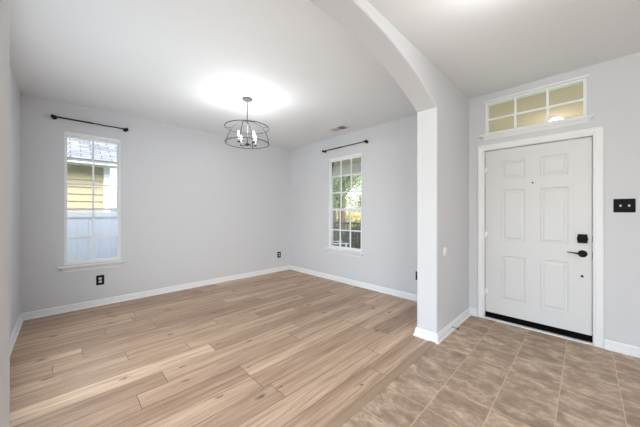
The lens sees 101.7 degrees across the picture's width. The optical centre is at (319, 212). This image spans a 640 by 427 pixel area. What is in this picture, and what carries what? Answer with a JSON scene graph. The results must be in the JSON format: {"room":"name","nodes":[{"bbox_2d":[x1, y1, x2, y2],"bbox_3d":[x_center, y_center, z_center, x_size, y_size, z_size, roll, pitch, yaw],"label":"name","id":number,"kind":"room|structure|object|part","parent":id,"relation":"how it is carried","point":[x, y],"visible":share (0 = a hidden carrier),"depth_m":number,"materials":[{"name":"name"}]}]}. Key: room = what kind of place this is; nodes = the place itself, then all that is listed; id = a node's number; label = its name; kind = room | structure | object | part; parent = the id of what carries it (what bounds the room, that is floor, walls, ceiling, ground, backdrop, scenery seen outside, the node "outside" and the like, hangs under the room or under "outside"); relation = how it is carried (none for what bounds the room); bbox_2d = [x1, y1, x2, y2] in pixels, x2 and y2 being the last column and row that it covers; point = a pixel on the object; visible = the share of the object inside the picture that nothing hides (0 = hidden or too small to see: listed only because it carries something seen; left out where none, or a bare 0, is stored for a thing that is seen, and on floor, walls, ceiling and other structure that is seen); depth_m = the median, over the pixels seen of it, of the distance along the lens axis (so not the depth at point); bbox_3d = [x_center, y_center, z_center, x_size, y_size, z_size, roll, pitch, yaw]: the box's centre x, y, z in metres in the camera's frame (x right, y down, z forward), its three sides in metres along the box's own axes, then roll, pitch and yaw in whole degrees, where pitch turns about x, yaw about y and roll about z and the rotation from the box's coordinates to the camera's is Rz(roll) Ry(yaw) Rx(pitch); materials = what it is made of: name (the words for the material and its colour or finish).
{"room":"entryway","nodes":[
{"label":"entryway","id":0,"kind":"room"},
{"bbox_2d":[10,66,19,335],"bbox_3d":[-2.422,-0.070,1.827,0.140,2.740,3.500,0,0,-44],"label":"wall","id":1,"kind":"structure","parent":0,"point":[14,89],"depth_m":2.76,"materials":[{"name":"paint"}]},
{"bbox_2d":[20,92,289,312],"bbox_3d":[-2.243,-0.070,4.551,4.210,2.740,0.140,0,0,-44],"label":"wall","id":2,"kind":"structure","parent":0,"point":[196,206],"depth_m":4.12,"materials":[{"name":"paint"}]},
{"bbox_2d":[51,114,128,131],"bbox_3d":[-3.104,-1.210,3.554,0.793,0.051,0.079,0,0,-44],"label":"curtain rod","id":3,"kind":"object","parent":2,"relation":"attached to","point":[53,116],"visible":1,"depth_m":3.47,"materials":[{"name":"black metal"}]},
{"bbox_2d":[58,131,124,272],"bbox_3d":[-3.132,-0.136,3.604,0.690,1.848,0.137,0,0,-44],"label":"window","id":4,"kind":"structure","parent":2,"relation":"in","point":[98,263],"depth_m":3.61,"materials":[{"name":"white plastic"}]},
{"bbox_3d":[-3.114,0.711,3.585,0.690,0.022,0.084,0,0,-44],"label":"sill","id":5,"kind":"part","parent":4,"relation":"part of","materials":[{"name":"white paint"}]},
{"bbox_3d":[-3.160,-0.527,3.639,0.550,1.005,0.026,0,0,-44],"label":"sash","id":6,"kind":"part","parent":4,"relation":"part of","materials":[{"name":"white plastic"}]},
{"bbox_3d":[-3.140,0.310,3.619,0.550,0.743,0.026,0,0,-44],"label":"sash","id":7,"kind":"part","parent":4,"relation":"part of","materials":[{"name":"white plastic"}]},
{"bbox_2d":[96,275,103,284],"bbox_3d":[-3.069,0.946,3.637,0.086,0.135,0.009,0,0,-44],"label":"wall outlet","id":8,"kind":"object","parent":2,"relation":"attached to","point":[100,278],"visible":1,"depth_m":3.63,"materials":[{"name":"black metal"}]},
{"bbox_2d":[10,265,416,354],"bbox_3d":[-0.919,1.256,3.301,4.070,0.088,3.500,0,0,-44],"label":"baseboard","id":9,"kind":"structure","parent":2,"relation":"attached to","point":[99,302],"depth_m":4.06,"materials":[{"name":"white paint"}]},
{"bbox_2d":[0,0,468,426],"bbox_3d":[-0.908,-0.070,0.704,7.690,2.740,0.223,0,0,-44],"label":"wall","id":10,"kind":"structure","parent":0,"point":[442,109],"depth_m":2.63,"materials":[{"name":"paint"}]},
{"bbox_2d":[413,307,477,343],"bbox_3d":[1.477,1.256,3.005,1.063,0.088,0.333,0,0,-44],"label":"baseboard","id":11,"kind":"structure","parent":10,"relation":"attached to","point":[446,331],"depth_m":2.74,"materials":[{"name":"white paint"}]},
{"bbox_2d":[10,0,639,148],"bbox_3d":[-0.863,-1.500,0.659,7.970,0.120,7.630,0,0,-44],"label":"ceiling","id":12,"kind":"structure","parent":0,"point":[191,64],"depth_m":2.35,"materials":[{"name":"paint"}]},
{"bbox_2d":[224,96,268,148],"bbox_3d":[-0.921,-1.138,3.299,0.546,0.604,0.546,0,0,-44],"label":"chandelier","id":13,"kind":"object","parent":12,"relation":"hanging from","point":[245,99],"visible":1,"depth_m":3.29,"materials":[{"name":"silver metal"}]},
{"bbox_3d":[-0.921,-1.137,3.299,0.013,0.545,0.013,0,0,-44],"label":"stem","id":14,"kind":"part","parent":13,"relation":"part of","materials":[{"name":"silver metal"}]},
{"bbox_2d":[329,125,348,131],"bbox_3d":[0.327,-1.431,4.473,0.170,0.018,0.340,0,0,-38],"label":"ceiling vent","id":15,"kind":"object","parent":12,"relation":"in","point":[341,127],"visible":1,"depth_m":4.45,"materials":[{"name":"white metal"}]},
{"bbox_2d":[10,269,639,426],"bbox_3d":[-0.913,1.350,0.610,7.830,0.100,7.630,0,0,-44],"label":"floor","id":16,"kind":"structure","parent":0,"point":[286,348],"depth_m":2.18,"materials":[{"name":"brown wood"}]},
{"bbox_2d":[324,341,435,426],"bbox_3d":[0.153,1.296,1.654,2.715,0.008,0.068,0,0,-44],"label":"trim","id":17,"kind":"structure","parent":16,"relation":"on","point":[344,416],"depth_m":1.90,"materials":[{"name":"brown wood"}]},
{"bbox_2d":[290,52,639,346],"bbox_3d":[1.932,-0.070,3.400,0.140,2.740,7.630,0,0,-44],"label":"wall","id":18,"kind":"structure","parent":0,"point":[389,156],"depth_m":3.86,"materials":[{"name":"paint"}]},
{"bbox_2d":[325,152,363,257],"bbox_3d":[0.453,-0.129,4.832,0.137,1.833,0.905,0,0,-44],"label":"window","id":19,"kind":"structure","parent":18,"relation":"in","point":[349,251],"depth_m":4.92,"materials":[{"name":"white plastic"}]},
{"bbox_3d":[0.488,-0.525,4.860,0.004,0.920,0.741,0,0,-44],"label":"pane","id":20,"kind":"part","parent":19,"relation":"part of","materials":[{"name":"clear glass"}]},
{"bbox_3d":[0.434,0.711,4.813,0.084,0.022,0.905,0,0,-44],"label":"sill","id":21,"kind":"part","parent":19,"relation":"part of","materials":[{"name":"white paint"}]},
{"bbox_3d":[0.468,0.305,4.840,0.026,0.753,0.765,0,0,-44],"label":"sash","id":22,"kind":"part","parent":19,"relation":"part of","materials":[{"name":"white plastic"}]},
{"bbox_3d":[0.488,-0.525,4.859,0.026,0.980,0.765,0,0,-44],"label":"sash","id":23,"kind":"part","parent":19,"relation":"part of","materials":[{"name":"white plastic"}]},
{"bbox_2d":[322,140,367,152],"bbox_3d":[0.429,-1.202,4.777,0.079,0.051,1.052,0,0,-44],"label":"curtain rod","id":24,"kind":"object","parent":18,"relation":"attached to","point":[365,141],"visible":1,"depth_m":4.75,"materials":[{"name":"black metal"}]},
{"bbox_2d":[479,74,593,140],"bbox_3d":[2.339,-1.122,2.900,0.120,0.474,0.982,0,0,-44],"label":"window","id":25,"kind":"structure","parent":18,"relation":"in","point":[584,118],"depth_m":2.82,"materials":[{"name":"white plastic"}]},
{"bbox_3d":[2.321,-0.936,2.882,0.070,0.022,0.982,0,0,-44],"label":"sill","id":26,"kind":"part","parent":25,"relation":"part of","materials":[{"name":"white paint"}]},
{"bbox_3d":[2.335,-1.347,2.882,0.030,0.024,0.902,0,0,-44],"label":"head trim","id":27,"kind":"part","parent":25,"relation":"part of","materials":[{"name":"white paint"}]},
{"bbox_2d":[478,126,603,347],"bbox_3d":[2.381,0.237,2.909,0.166,2.125,1.068,0,0,-44],"label":"door","id":28,"kind":"structure","parent":18,"relation":"in","point":[541,198],"depth_m":2.82,"materials":[{"name":"white paint"}]},
{"bbox_3d":[2.616,0.416,2.595,0.054,0.071,0.071,0,0,-44],"label":"handle","id":29,"kind":"part","parent":28,"relation":"part of","materials":[{"name":"black metal"}]},
{"bbox_2d":[604,339,639,357],"bbox_3d":[3.579,1.256,1.601,0.028,0.088,2.475,0,0,-44],"label":"baseboard","id":30,"kind":"structure","parent":18,"relation":"attached to","point":[631,350],"depth_m":2.40,"materials":[{"name":"white paint"}]},
{"bbox_2d":[613,199,635,211],"bbox_3d":[2.803,-0.062,2.398,0.020,0.126,0.133,0,0,-44],"label":"light switch","id":31,"kind":"object","parent":18,"relation":"attached to","point":[619,205],"visible":1,"depth_m":2.40,"materials":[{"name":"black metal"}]},
{"label":"outside","id":32,"kind":"structure","parent":0,"visible":0},
{"bbox_3d":[8.245,1.750,11.587,52.000,0.200,55.000,0,0,-44],"label":"ground","id":33,"kind":"structure","parent":32,"visible":0},
{"bbox_2d":[67,137,116,259],"bbox_3d":[-8.858,-1.028,5.348,7.540,5.356,5.560,0,0,-44],"label":"neighbor house","id":34,"kind":"structure","parent":33,"relation":"on","point":[78,196],"depth_m":5.80,"materials":[{"name":"yellow paint"}]},
{"bbox_2d":[67,212,116,260],"bbox_3d":[-4.320,0.785,4.511,6.148,1.570,0.050,0,0,-44],"label":"vinyl fence","id":35,"kind":"object","parent":33,"relation":"on","point":[84,219],"visible":0.09,"depth_m":4.69,"materials":[{"name":"white plastic"}]},
{"bbox_3d":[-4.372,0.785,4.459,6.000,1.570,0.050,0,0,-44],"label":"fence rail","id":36,"kind":"part","parent":35,"relation":"part of","materials":[{"name":"white plastic"}]},
{"bbox_2d":[333,224,343,246],"bbox_3d":[0.343,1.056,10.076,1.248,1.259,1.509,0,0,-44],"label":"shrub","id":37,"kind":"object","parent":33,"relation":"on","point":[333,224],"visible":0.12,"depth_m":9.63,"materials":[{"name":"green plant"}]},
{"bbox_2d":[333,174,360,231],"bbox_3d":[1.648,-1.420,14.556,4.270,6.140,3.836,0,0,-44],"label":"tree","id":38,"kind":"object","parent":33,"relation":"on","point":[336,188],"visible":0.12,"depth_m":14.43,"materials":[{"name":"green plant"}]},
{"bbox_3d":[1.648,-2.251,14.556,4.270,4.477,3.836,0,0,-44],"label":"crown","id":39,"kind":"part","parent":38,"relation":"part of","materials":[{"name":"green plant"}]},
{"bbox_2d":[333,174,360,223],"bbox_3d":[1.589,-1.857,20.730,4.122,7.015,3.717,0,0,16],"label":"tree","id":40,"kind":"object","parent":33,"relation":"on","point":[359,177],"visible":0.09,"depth_m":20.41,"materials":[{"name":"green plant"}]},
{"bbox_3d":[1.614,-2.774,20.757,4.161,5.182,3.649,0,0,20],"label":"crown","id":41,"kind":"part","parent":40,"relation":"part of","materials":[{"name":"green plant"}]},
{"bbox_2d":[336,211,360,228],"bbox_3d":[2.363,0.779,25.430,1.868,1.889,10.395,0,0,-44],"label":"hedge","id":42,"kind":"object","parent":33,"relation":"on","point":[355,216],"visible":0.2,"depth_m":24.13,"materials":[{"name":"yellow plant"}]},
{"bbox_2d":[342,225,359,248],"bbox_3d":[1.420,1.057,8.966,1.253,1.271,1.517,0,0,-44],"label":"shrub","id":43,"kind":"object","parent":33,"relation":"on","point":[352,228],"visible":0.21,"depth_m":8.69,"materials":[{"name":"green plant"}]},
{"bbox_2d":[350,179,360,210],"bbox_3d":[4.509,-1.740,27.823,3.336,6.779,3.587,0,0,-13],"label":"tree","id":44,"kind":"object","parent":33,"relation":"on","point":[359,196],"visible":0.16,"depth_m":28.00,"materials":[{"name":"green plant"}]},
{"bbox_3d":[2.496,1.505,4.689,2.470,0.290,9.200,0,0,-44],"label":"floor","id":45,"kind":"structure","parent":33,"relation":"on","visible":0},
{"bbox_2d":[333,241,348,246],"bbox_3d":[0.416,0.930,6.642,0.485,0.860,0.540,0,0,-14],"label":"porch chair","id":46,"kind":"object","parent":45,"relation":"on","point":[333,241],"visible":0.09,"depth_m":6.45,"materials":[{"name":"white plastic"}]},
{"bbox_3d":[0.191,0.095,8.731,0.140,2.530,0.140,0,0,-44],"label":"porch post","id":47,"kind":"object","parent":45,"relation":"on","visible":0},
{"bbox_2d":[333,222,360,248],"bbox_3d":[1.728,0.785,7.122,0.070,0.950,4.350,0,0,-44],"label":"porch railing","id":48,"kind":"object","parent":47,"relation":"attached to","point":[335,223],"visible":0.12,"depth_m":8.01,"materials":[{"name":"paint"}]},
{"bbox_3d":[1.728,0.335,7.122,0.070,0.050,4.350,0,0,-44],"label":"rail","id":49,"kind":"part","parent":48,"relation":"part of","materials":[{"name":"paint"}]},
{"bbox_3d":[3.342,0.095,5.518,0.140,2.530,0.140,0,0,-44],"label":"porch post","id":50,"kind":"object","parent":45,"relation":"on","visible":0},
{"bbox_2d":[333,162,360,176],"bbox_3d":[3.342,-1.315,5.518,0.200,0.290,9.200,0,0,-44],"label":"beam","id":51,"kind":"structure","parent":50,"relation":"on","point":[356,167],"depth_m":7.90,"materials":[{"name":"white paint"}]},
{"bbox_2d":[335,83,582,165],"bbox_3d":[2.514,-1.500,4.706,2.520,0.080,9.200,0,0,-44],"label":"ceiling","id":52,"kind":"structure","parent":51,"relation":"on","point":[575,92],"depth_m":3.70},
{"bbox_2d":[549,115,563,120],"bbox_3d":[3.604,-1.374,3.980,0.230,0.172,0.230,0,0,-44],"label":"porch light","id":53,"kind":"object","parent":52,"relation":"attached to","point":[557,117],"visible":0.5,"depth_m":3.93,"materials":[{"name":"white paint"}]}
]}

